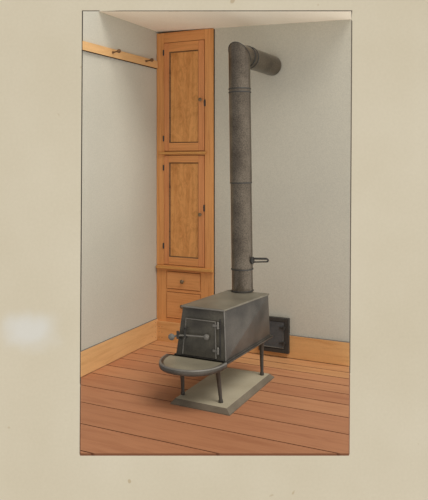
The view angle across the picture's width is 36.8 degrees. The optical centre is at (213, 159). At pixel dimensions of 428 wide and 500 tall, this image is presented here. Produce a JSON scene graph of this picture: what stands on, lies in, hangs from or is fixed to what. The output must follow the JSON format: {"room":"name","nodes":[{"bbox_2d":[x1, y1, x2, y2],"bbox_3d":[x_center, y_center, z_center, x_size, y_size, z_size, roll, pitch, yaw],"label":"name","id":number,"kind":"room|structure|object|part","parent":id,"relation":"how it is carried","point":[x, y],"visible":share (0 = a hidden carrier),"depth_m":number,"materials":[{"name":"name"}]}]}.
{"room":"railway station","nodes":[
{"label":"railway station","id":0,"kind":"room"},
{"bbox_2d":[80,10,158,381],"bbox_3d":[-0.658,0.237,5.141,0.050,2.705,1.373,0,0,26],"label":"wall","id":1,"kind":"structure","parent":0,"point":[118,257],"depth_m":4.91,"materials":[{"name":"paint"}]},
{"bbox_2d":[81,318,157,376],"bbox_3d":[-0.707,1.425,4.965,0.012,0.179,1.052,0,0,26],"label":"baseboard","id":2,"kind":"structure","parent":1,"relation":"attached to","point":[94,357],"depth_m":4.90,"materials":[{"name":"brown pale wood"}]},
{"bbox_2d":[83,41,157,68],"bbox_3d":[-0.669,-0.800,4.952,0.091,0.065,1.040,0,0,26],"label":"peg rail","id":3,"kind":"object","parent":1,"relation":"attached to","point":[118,54],"visible":1,"depth_m":4.90,"materials":[{"name":"brown wood"}]},
{"bbox_2d":[80,340,349,455],"bbox_3d":[-0.020,1.555,4.127,1.977,0.070,2.008,0,0,26],"label":"floor","id":4,"kind":"structure","parent":0,"point":[126,409],"depth_m":3.83,"materials":[{"name":"brown wood"}]},
{"bbox_2d":[156,28,214,342],"bbox_3d":[-0.186,0.227,5.444,0.537,2.587,0.338,0,0,26],"label":"tall cabinet","id":5,"kind":"object","parent":4,"relation":"on","point":[185,266],"visible":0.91,"depth_m":5.33,"materials":[{"name":"brown wood"}]},
{"bbox_3d":[-0.250,0.415,5.334,0.276,0.790,0.013,0,0,26],"label":"panel","id":6,"kind":"part","parent":5,"relation":"part of","materials":[{"name":"brown wood"}]},
{"bbox_3d":[-0.249,-0.523,5.334,0.274,0.762,0.013,0,0,26],"label":"panel","id":7,"kind":"part","parent":5,"relation":"part of","materials":[{"name":"brown wood"}]},
{"bbox_3d":[-0.251,1.210,5.338,0.310,0.211,0.022,0,0,26],"label":"drawer","id":8,"kind":"part","parent":5,"relation":"part of","materials":[{"name":"brown wood"}]},
{"bbox_3d":[-0.251,1.002,5.338,0.310,0.139,0.022,0,0,26],"label":"drawer","id":9,"kind":"part","parent":5,"relation":"part of","materials":[{"name":"brown wood"}]},
{"bbox_3d":[-0.245,0.418,5.335,0.374,0.911,0.021,0,0,26],"label":"door","id":10,"kind":"part","parent":5,"relation":"part of","materials":[{"name":"orange wood"}]},
{"bbox_3d":[-0.245,-0.527,5.335,0.374,0.902,0.021,0,0,26],"label":"door","id":11,"kind":"part","parent":5,"relation":"part of","materials":[{"name":"orange wood"}]},
{"bbox_2d":[170,368,273,415],"bbox_3d":[0.072,1.502,4.250,0.416,0.036,0.751,0,0,26],"label":"hearth slab","id":12,"kind":"object","parent":4,"relation":"on","point":[238,385],"visible":0.85,"depth_m":4.13,"materials":[{"name":"grey stone"}]},
{"bbox_2d":[159,290,272,402],"bbox_3d":[0.011,1.199,4.204,0.428,0.574,0.968,0,0,31],"label":"wood stove","id":13,"kind":"object","parent":12,"relation":"on","point":[218,329],"visible":1,"depth_m":4.02,"materials":[{"name":"metal"}]},
{"bbox_3d":[-0.268,1.110,4.039,0.043,0.043,0.030,0,0,26],"label":"knob","id":14,"kind":"part","parent":13,"relation":"part of","materials":[{"name":"metal"}]},
{"bbox_3d":[-0.200,1.375,4.062,0.042,0.221,0.055,0,0,26],"label":"leg","id":15,"kind":"part","parent":13,"relation":"part of","materials":[{"name":"metal"}]},
{"bbox_3d":[-0.165,1.249,3.891,0.426,0.038,0.247,0,0,26],"label":"hearth plate","id":16,"kind":"part","parent":13,"relation":"part of","materials":[{"name":"metal"}]},
{"bbox_3d":[-0.090,1.104,3.999,0.240,0.232,0.010,0,0,26],"label":"firebox door","id":17,"kind":"part","parent":13,"relation":"part of","materials":[{"name":"metal"}]},
{"bbox_3d":[0.029,1.375,3.933,0.059,0.222,0.041,0,0,-30],"label":"leg","id":18,"kind":"part","parent":13,"relation":"part of","materials":[{"name":"metal"}]},
{"bbox_3d":[0.038,1.093,3.941,0.011,0.235,0.004,0,0,26],"label":"hinge post","id":19,"kind":"part","parent":13,"relation":"part of","materials":[{"name":"black metal"}]},
{"bbox_3d":[0.087,0.918,4.227,0.304,0.012,0.611,0,0,33],"label":"plate","id":20,"kind":"part","parent":13,"relation":"part of","materials":[{"name":"metal"}]},
{"bbox_2d":[228,42,280,292],"bbox_3d":[0.350,0.049,4.686,0.299,1.728,0.669,0,0,26],"label":"stovepipe","id":21,"kind":"object","parent":13,"relation":"on","point":[243,58],"visible":1,"depth_m":4.42,"materials":[{"name":"metal"}]},
{"bbox_3d":[0.316,0.689,4.420,0.131,0.043,0.015,0,0,26],"label":"damper handle","id":22,"kind":"part","parent":21,"relation":"part of","materials":[{"name":"black metal"}]},
{"bbox_3d":[0.328,1.362,4.437,0.042,0.244,0.045,0,0,26],"label":"leg","id":23,"kind":"part","parent":13,"relation":"part of","materials":[{"name":"metal"}]},
{"bbox_2d":[99,10,351,32],"bbox_3d":[0.183,-1.089,4.853,1.716,0.111,1.164,0,0,26],"label":"ceiling","id":24,"kind":"structure","parent":0,"point":[161,21],"depth_m":4.82,"materials":[{"name":"white paint"}]},
{"bbox_2d":[215,20,351,369],"bbox_3d":[0.522,0.260,5.015,1.115,2.659,0.060,0,0,26],"label":"wall","id":25,"kind":"structure","parent":0,"point":[301,114],"depth_m":4.93,"materials":[{"name":"paint"}]},
{"bbox_2d":[264,316,289,353],"bbox_3d":[0.465,1.345,4.977,0.247,0.269,0.056,0,0,26],"label":"door","id":26,"kind":"structure","parent":25,"relation":"in","point":[279,326],"depth_m":4.94,"materials":[{"name":"black metal"}]},
{"bbox_3d":[0.463,1.345,4.973,0.169,0.203,0.022,0,0,26],"label":"door","id":27,"kind":"part","parent":26,"relation":"part of","materials":[{"name":"grey metal"}]},
{"bbox_2d":[249,335,348,365],"bbox_3d":[0.498,1.429,4.981,1.113,0.173,0.019,0,0,26],"label":"baseboard","id":28,"kind":"structure","parent":25,"relation":"attached to","point":[301,347],"depth_m":4.84,"materials":[{"name":"brown pale wood"}]},
{"label":"outside","id":29,"kind":"structure","parent":0,"visible":0},
{"bbox_2d":[0,0,427,499],"bbox_3d":[0.000,2.500,16.015,22.000,23.000,0.051,0,0,0],"label":"paper sheet","id":30,"kind":"object","parent":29,"point":[41,40],"visible":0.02,"depth_m":16.00,"materials":[{"name":"paper"}]}
]}

